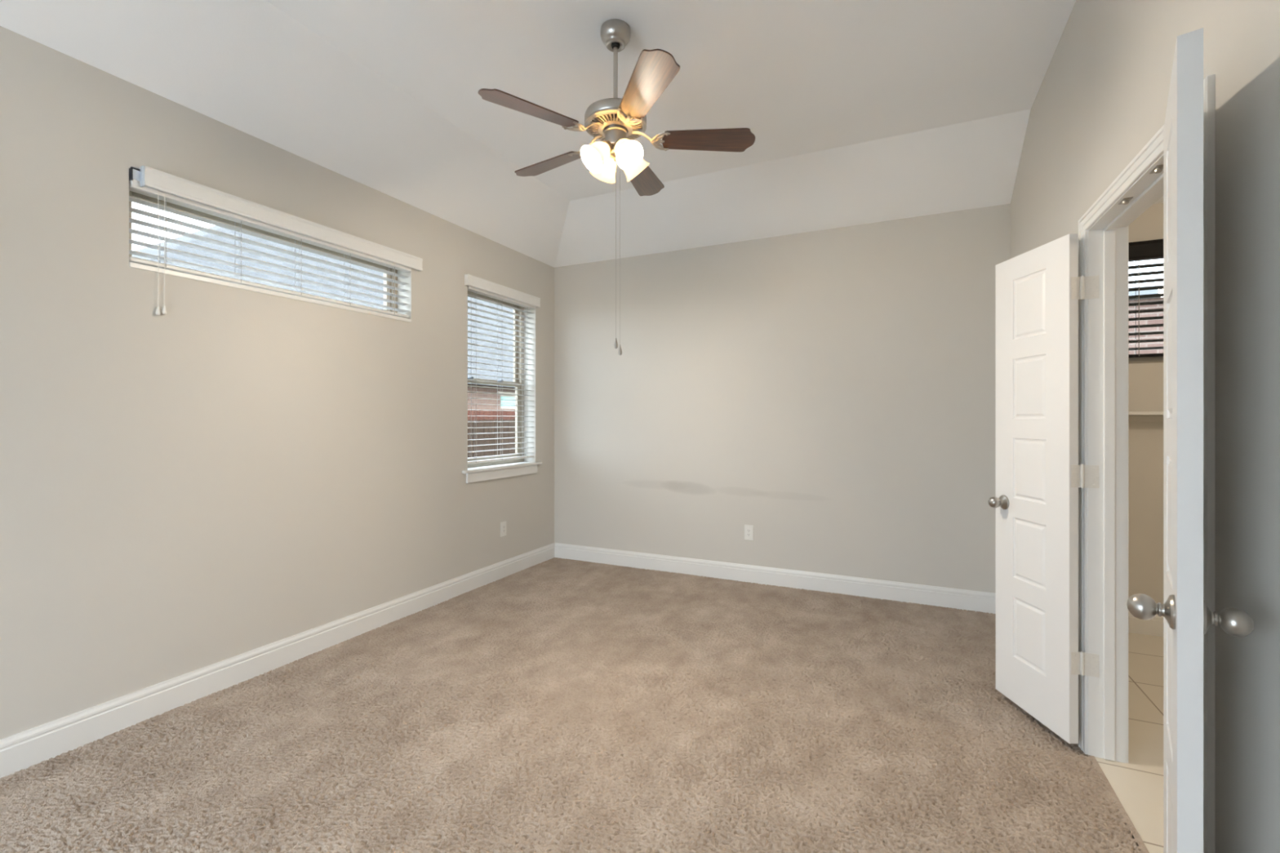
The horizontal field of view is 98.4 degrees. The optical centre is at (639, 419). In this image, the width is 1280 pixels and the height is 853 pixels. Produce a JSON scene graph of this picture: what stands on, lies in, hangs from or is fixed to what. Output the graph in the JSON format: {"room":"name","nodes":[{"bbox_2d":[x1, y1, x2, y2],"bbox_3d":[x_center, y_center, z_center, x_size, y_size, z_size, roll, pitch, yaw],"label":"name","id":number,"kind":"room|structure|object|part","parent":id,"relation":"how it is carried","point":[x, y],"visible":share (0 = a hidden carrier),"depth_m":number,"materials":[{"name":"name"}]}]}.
{"room":"empty bedroom","nodes":[
{"label":"empty bedroom","id":0,"kind":"room"},
{"bbox_2d":[0,26,554,739],"bbox_3d":[-2.189,0.158,2.552,0.200,3.185,6.238,0,0,25],"label":"wall","id":1,"kind":"structure","parent":0,"point":[228,473],"depth_m":2.58,"materials":[{"name":"beige paint"}]},
{"bbox_2d":[128,191,411,322],"bbox_3d":[-1.941,-0.859,3.068,0.202,0.422,1.496,0,0,25],"label":"window","id":2,"kind":"structure","parent":1,"relation":"in","point":[131,193],"depth_m":2.90,"materials":[{"name":"beige plastic"}]},
{"bbox_3d":[-1.909,-0.659,3.053,0.131,0.022,1.494,0,0,25],"label":"sill","id":3,"kind":"part","parent":2,"relation":"part of","materials":[{"name":"white paint"}]},
{"bbox_2d":[128,165,422,318],"bbox_3d":[-1.850,-0.773,3.063,0.100,0.629,1.556,0,0,25],"label":"window blind","id":4,"kind":"object","parent":2,"relation":"attached to","point":[148,181],"visible":0.96,"depth_m":2.81,"materials":[{"name":"white plastic"}]},
{"bbox_3d":[-2.122,-0.749,2.434,0.004,0.521,0.004,0,0,25],"label":"pull cord","id":5,"kind":"part","parent":4,"relation":"part of","materials":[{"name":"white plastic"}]},
{"bbox_3d":[-2.147,-0.841,2.490,0.055,0.317,0.008,0,0,25],"label":"ladder cord","id":6,"kind":"part","parent":4,"relation":"part of","materials":[{"name":"white fabric"}]},
{"bbox_3d":[-2.112,-0.752,2.455,0.004,0.514,0.004,0,0,25],"label":"pull cord","id":7,"kind":"part","parent":4,"relation":"part of","materials":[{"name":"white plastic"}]},
{"bbox_3d":[-2.013,-0.841,2.772,0.055,0.317,0.008,0,0,25],"label":"ladder cord","id":8,"kind":"part","parent":4,"relation":"part of","materials":[{"name":"white fabric"}]},
{"bbox_3d":[-1.885,-0.686,3.042,0.050,0.017,1.480,0,0,25],"label":"rail","id":9,"kind":"part","parent":4,"relation":"part of","materials":[{"name":"white plastic"}]},
{"bbox_3d":[-1.883,-0.841,3.048,0.055,0.317,0.008,0,0,25],"label":"ladder cord","id":10,"kind":"part","parent":4,"relation":"part of","materials":[{"name":"white fabric"}]},
{"bbox_3d":[-1.755,-0.841,3.317,0.055,0.317,0.008,0,0,25],"label":"ladder cord","id":11,"kind":"part","parent":4,"relation":"part of","materials":[{"name":"white fabric"}]},
{"bbox_3d":[-1.618,-0.841,3.606,0.055,0.317,0.008,0,0,25],"label":"ladder cord","id":12,"kind":"part","parent":4,"relation":"part of","materials":[{"name":"white fabric"}]},
{"bbox_3d":[-2.001,-0.865,3.097,0.070,0.410,1.496,0,0,25],"label":"frame","id":13,"kind":"part","parent":2,"relation":"part of","materials":[{"name":"beige plastic"}]},
{"bbox_2d":[0,542,555,777],"bbox_3d":[-2.116,1.240,2.456,0.015,0.143,6.128,0,0,25],"label":"baseboard","id":14,"kind":"structure","parent":1,"relation":"attached to","point":[23,750],"depth_m":2.65,"materials":[{"name":"white paint"}]},
{"bbox_2d":[462,290,542,483],"bbox_3d":[-1.197,-0.293,4.607,0.230,1.553,0.983,0,0,25],"label":"window","id":15,"kind":"structure","parent":1,"relation":"in","point":[479,472],"depth_m":4.77,"materials":[{"name":"beige plastic"}]},
{"bbox_3d":[-1.282,-0.661,4.649,0.024,0.738,0.781,0,0,25],"label":"sash","id":16,"kind":"part","parent":15,"relation":"part of","materials":[{"name":"glass"}]},
{"bbox_3d":[-1.258,0.011,4.637,0.025,0.687,0.781,0,0,25],"label":"sash","id":17,"kind":"part","parent":15,"relation":"part of","materials":[{"name":"beige plastic"}]},
{"bbox_3d":[-1.269,-0.338,4.643,0.070,1.465,0.861,0,0,25],"label":"frame","id":18,"kind":"part","parent":15,"relation":"part of","materials":[{"name":"beige plastic"}]},
{"bbox_2d":[464,274,540,464],"bbox_3d":[-1.135,-0.372,4.572,0.100,1.431,0.916,0,0,25],"label":"window blind","id":19,"kind":"object","parent":15,"relation":"attached to","point":[477,285],"visible":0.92,"depth_m":4.55,"materials":[{"name":"white plastic"}]},
{"bbox_3d":[-1.291,-0.330,4.296,0.055,1.338,0.008,0,0,25],"label":"ladder cord","id":20,"kind":"part","parent":19,"relation":"part of","materials":[{"name":"white fabric"}]},
{"bbox_3d":[-1.159,-0.330,4.576,0.055,1.338,0.008,0,0,25],"label":"ladder cord","id":21,"kind":"part","parent":19,"relation":"part of","materials":[{"name":"white fabric"}]},
{"bbox_3d":[-1.153,0.335,4.588,0.050,0.017,0.845,0,0,25],"label":"rail","id":22,"kind":"part","parent":19,"relation":"part of","materials":[{"name":"white plastic"}]},
{"bbox_3d":[-1.013,-0.330,4.883,0.055,1.338,0.008,0,0,25],"label":"ladder cord","id":23,"kind":"part","parent":19,"relation":"part of","materials":[{"name":"white fabric"}]},
{"bbox_2d":[500,520,506,537],"bbox_3d":[-1.125,0.905,4.557,0.008,0.120,0.072,0,0,25],"label":"power outlet","id":24,"kind":"object","parent":1,"relation":"attached to","point":[503,525],"visible":1,"depth_m":4.55,"materials":[{"name":"white plastic"}]},
{"bbox_2d":[502,524,505,533],"bbox_3d":[-1.122,0.905,4.556,0.003,0.067,0.034,0,0,25],"label":"receptacle","id":25,"kind":"object","parent":24,"relation":"attached to","point":[504,526],"depth_m":4.56,"materials":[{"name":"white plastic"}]},
{"bbox_2d":[0,0,1075,267],"bbox_3d":[-0.485,-1.645,1.684,3.624,0.421,6.128,0,0,25],"label":"ceiling","id":26,"kind":"structure","parent":0,"point":[857,112],"depth_m":2.84,"materials":[{"name":"white paint"}]},
{"bbox_2d":[477,18,755,355],"bbox_3d":[-0.117,-1.008,2.499,1.180,1.457,1.172,0,0,25],"label":"ceiling fan","id":27,"kind":"object","parent":26,"relation":"hanging from","point":[617,122],"visible":1,"depth_m":2.41,"materials":[{"name":"brown wood"}]},
{"bbox_3d":[-0.442,-1.245,2.215,0.415,0.006,0.145,0,13,-36],"label":"blade","id":28,"kind":"part","parent":27,"relation":"part of","materials":[{"name":"brown wood"}]},
{"bbox_3d":[-0.446,-1.245,2.703,0.415,0.006,0.145,0,13,36],"label":"blade","id":29,"kind":"part","parent":27,"relation":"part of","materials":[{"name":"brown wood"}]},
{"bbox_3d":[-0.178,-1.163,2.417,0.105,0.128,0.128,-49,24,-23],"label":"lamp shade","id":30,"kind":"part","parent":27,"relation":"part of","materials":[{"name":"white glass"}]},
{"bbox_3d":[-0.153,-1.163,2.531,0.128,0.128,0.105,0,-44,-33],"label":"lamp shade","id":31,"kind":"part","parent":27,"relation":"part of","materials":[{"name":"white glass"}]},
{"bbox_3d":[-0.106,-0.794,2.422,0.002,0.884,0.006,0,0,-30],"label":"pull chain","id":32,"kind":"part","parent":27,"relation":"part of","materials":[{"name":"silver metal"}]},
{"bbox_3d":[-0.090,-0.779,2.417,0.010,0.914,0.002,0,0,44],"label":"pull chain","id":33,"kind":"part","parent":27,"relation":"part of","materials":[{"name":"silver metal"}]},
{"bbox_3d":[-0.076,-1.185,2.411,0.030,0.030,0.030,0,44,-33],"label":"bulb","id":34,"kind":"part","parent":27,"relation":"part of","materials":[{"name":"white glass"}]},
{"bbox_3d":[-0.064,-1.163,2.392,0.128,0.128,0.105,0,44,-33],"label":"lamp shade","id":35,"kind":"part","parent":27,"relation":"part of","materials":[{"name":"white glass"}]},
{"bbox_3d":[-0.039,-1.163,2.506,0.105,0.128,0.128,49,-24,-23],"label":"lamp shade","id":36,"kind":"part","parent":27,"relation":"part of","materials":[{"name":"white glass"}]},
{"bbox_3d":[0.016,-1.245,2.857,0.145,0.006,0.415,-14,-4,17],"label":"blade","id":37,"kind":"part","parent":27,"relation":"part of","materials":[{"name":"brown wood"}]},
{"bbox_3d":[0.022,-1.245,2.068,0.145,0.006,0.415,14,-4,-18],"label":"blade","id":38,"kind":"part","parent":27,"relation":"part of","materials":[{"name":"brown wood"}]},
{"bbox_3d":[0.306,-1.245,2.465,0.415,0.006,0.145,0,-13,0],"label":"blade","id":39,"kind":"part","parent":27,"relation":"part of","materials":[{"name":"brown wood"}]},
{"bbox_2d":[0,557,1163,852],"bbox_3d":[0.737,1.335,1.172,6.271,0.070,6.250,0,0,25],"label":"floor","id":40,"kind":"structure","parent":0,"point":[556,704],"depth_m":2.20,"materials":[{"name":"carpet"}]},
{"bbox_2d":[554,202,1163,610],"bbox_3d":[1.968,0.158,4.004,6.471,3.185,0.233,0,0,25],"label":"wall","id":41,"kind":"structure","parent":0,"point":[830,393],"depth_m":4.23,"materials":[{"name":"beige paint"}]},
{"bbox_2d":[744,524,753,540],"bbox_3d":[0.872,0.909,4.427,0.072,0.120,0.008,0,0,25],"label":"power outlet","id":42,"kind":"object","parent":41,"relation":"attached to","point":[748,529],"visible":1,"depth_m":4.42,"materials":[{"name":"white plastic"}]},
{"bbox_2d":[746,528,751,537],"bbox_3d":[0.871,0.909,4.425,0.034,0.067,0.003,0,0,25],"label":"receptacle","id":43,"kind":"object","parent":42,"relation":"attached to","point":[748,530],"depth_m":4.42,"materials":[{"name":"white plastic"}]},
{"bbox_2d":[555,542,995,613],"bbox_3d":[0.823,1.240,4.446,3.593,0.143,0.015,0,0,25],"label":"baseboard","id":44,"kind":"structure","parent":41,"relation":"attached to","point":[963,599],"depth_m":4.27,"materials":[{"name":"white paint"}]},
{"bbox_2d":[1128,239,1163,357],"bbox_3d":[3.314,-0.730,3.259,0.880,0.697,0.086,0,0,25],"label":"window blind","id":45,"kind":"object","parent":41,"relation":"attached to","point":[1148,250],"visible":0.2,"depth_m":3.37,"materials":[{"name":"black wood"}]},
{"bbox_3d":[3.061,-0.685,3.397,0.008,0.600,0.055,0,0,25],"label":"ladder cord","id":46,"kind":"part","parent":45,"relation":"part of","materials":[{"name":"white fabric"}]},
{"bbox_3d":[3.321,-0.390,3.274,0.824,0.017,0.050,0,0,25],"label":"rail","id":47,"kind":"part","parent":45,"relation":"part of","materials":[{"name":"black wood"}]},
{"bbox_2d":[1128,610,1163,636],"bbox_3d":[3.650,1.244,3.071,2.432,0.143,0.015,0,0,25],"label":"baseboard","id":48,"kind":"structure","parent":41,"relation":"attached to","point":[1153,627],"depth_m":3.34,"materials":[{"name":"white paint"}]},
{"bbox_2d":[1128,411,1163,422],"bbox_3d":[3.143,-0.015,3.247,1.240,0.060,0.130,0,0,25],"label":"wall shelf","id":49,"kind":"object","parent":41,"relation":"attached to","point":[1133,416],"visible":0.02,"depth_m":3.32,"materials":[{"name":"white paint"}]},
{"bbox_2d":[1128,356,1163,364],"bbox_3d":[3.346,-0.706,3.327,0.840,0.732,0.048,0,0,25],"label":"window","id":50,"kind":"structure","parent":41,"relation":"in","point":[1149,359],"depth_m":3.41,"materials":[{"name":"beige plastic"}]},
{"bbox_2d":[1010,0,1279,852],"bbox_3d":[1.247,-0.223,0.974,0.115,3.146,6.328,0,0,25],"label":"wall","id":51,"kind":"structure","parent":0,"point":[1102,95],"depth_m":1.21,"materials":[{"name":"beige paint"}]},
{"bbox_2d":[987,233,1084,743],"bbox_3d":[1.687,0.271,2.366,0.176,1.986,0.450,0,0,-1],"label":"door","id":52,"kind":"structure","parent":51,"relation":"in","point":[1039,476],"depth_m":2.31,"materials":[{"name":"white paint"}]},
{"bbox_3d":[1.623,0.380,2.528,0.052,0.051,0.051,0,0,-1],"label":"knob","id":53,"kind":"part","parent":52,"relation":"part of","materials":[{"name":"silver metal"}]},
{"bbox_3d":[1.697,0.951,2.151,0.039,0.088,0.003,0,0,-1],"label":"hinge plate","id":54,"kind":"part","parent":52,"relation":"part of","materials":[{"name":"metal"}]},
{"bbox_3d":[1.697,0.222,2.151,0.039,0.088,0.003,0,0,-1],"label":"hinge plate","id":55,"kind":"part","parent":52,"relation":"part of","materials":[{"name":"metal"}]},
{"bbox_3d":[1.697,-0.510,2.151,0.039,0.088,0.003,0,0,-1],"label":"hinge plate","id":56,"kind":"part","parent":52,"relation":"part of","materials":[{"name":"beige metal"}]},
{"bbox_2d":[1078,74,1214,852],"bbox_3d":[1.598,0.258,1.714,0.148,2.108,1.027,0,0,25],"label":"door frame","id":57,"kind":"structure","parent":51,"relation":"attached to","point":[1103,229],"depth_m":2.10,"materials":[{"name":"white paint"}]},
{"bbox_3d":[1.745,0.951,2.137,0.050,0.088,0.003,0,0,25],"label":"hinge plate","id":58,"kind":"part","parent":57,"relation":"part of","materials":[{"name":"metal"}]},
{"bbox_3d":[1.745,0.222,2.137,0.050,0.088,0.003,0,0,25],"label":"hinge plate","id":59,"kind":"part","parent":57,"relation":"part of","materials":[{"name":"metal"}]},
{"bbox_3d":[1.745,-0.510,2.137,0.050,0.088,0.003,0,0,25],"label":"hinge plate","id":60,"kind":"part","parent":57,"relation":"part of","materials":[{"name":"beige metal"}]},
{"bbox_3d":[1.657,0.254,1.685,0.016,2.100,1.027,0,0,25],"label":"casing","id":61,"kind":"part","parent":57,"relation":"part of","materials":[{"name":"white paint"}]},
{"bbox_2d":[1126,27,1253,852],"bbox_3d":[1.173,0.271,1.199,0.176,1.986,0.450,0,0,41],"label":"door","id":62,"kind":"structure","parent":51,"relation":"in","point":[1187,616],"depth_m":1.03,"materials":[{"name":"white paint"}]},
{"bbox_3d":[1.019,0.380,1.117,0.052,0.051,0.051,0,0,41],"label":"knob","id":63,"kind":"part","parent":62,"relation":"part of","materials":[{"name":"silver metal"}]},
{"bbox_3d":[1.113,0.380,1.036,0.052,0.051,0.051,0,0,41],"label":"knob","id":64,"kind":"part","parent":62,"relation":"part of","materials":[{"name":"silver metal"}]},
{"bbox_2d":[1153,195,1163,204],"bbox_3d":[2.954,-1.350,1.461,2.552,0.100,3.770,0,0,25],"label":"ceiling","id":65,"kind":"structure","parent":0,"point":[1160,200],"depth_m":3.30,"materials":[{"name":"white paint"}]},
{"label":"outside","id":66,"kind":"structure","parent":0,"visible":0},
{"bbox_3d":[0.000,1.800,0.000,120.000,0.100,120.000,0,0,25],"label":"ground","id":67,"kind":"structure","parent":66,"visible":0},
{"bbox_2d":[132,225,515,412],"bbox_3d":[-8.788,-2.265,23.404,14.880,8.030,29.220,0,0,25],"label":"neighbouring house","id":68,"kind":"structure","parent":67,"relation":"on","point":[169,245],"depth_m":15.90,"materials":[{"name":"beige brick"}]},
{"bbox_3d":[-4.018,-0.540,17.449,0.020,0.380,1.340,0,0,25],"label":"pane","id":69,"kind":"part","parent":68,"relation":"part of","materials":[{"name":"glass"}]},
{"bbox_2d":[467,418,515,457],"bbox_3d":[-2.945,0.869,10.296,0.163,1.762,12.090,0,0,25],"label":"wooden fence","id":70,"kind":"object","parent":67,"relation":"on","point":[470,424],"visible":0.06,"depth_m":10.39,"materials":[{"name":"brown wood"}]},
{"bbox_2d":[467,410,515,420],"bbox_3d":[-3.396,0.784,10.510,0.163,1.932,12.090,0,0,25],"label":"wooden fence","id":71,"kind":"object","parent":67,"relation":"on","point":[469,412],"visible":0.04,"depth_m":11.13,"materials":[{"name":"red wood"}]},
{"bbox_2d":[1128,284,1163,354],"bbox_3d":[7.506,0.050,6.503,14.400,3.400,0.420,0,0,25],"label":"neighbouring house","id":72,"kind":"structure","parent":67,"relation":"on","point":[1157,291],"depth_m":6.93,"materials":[{"name":"pink brick"}]}
]}

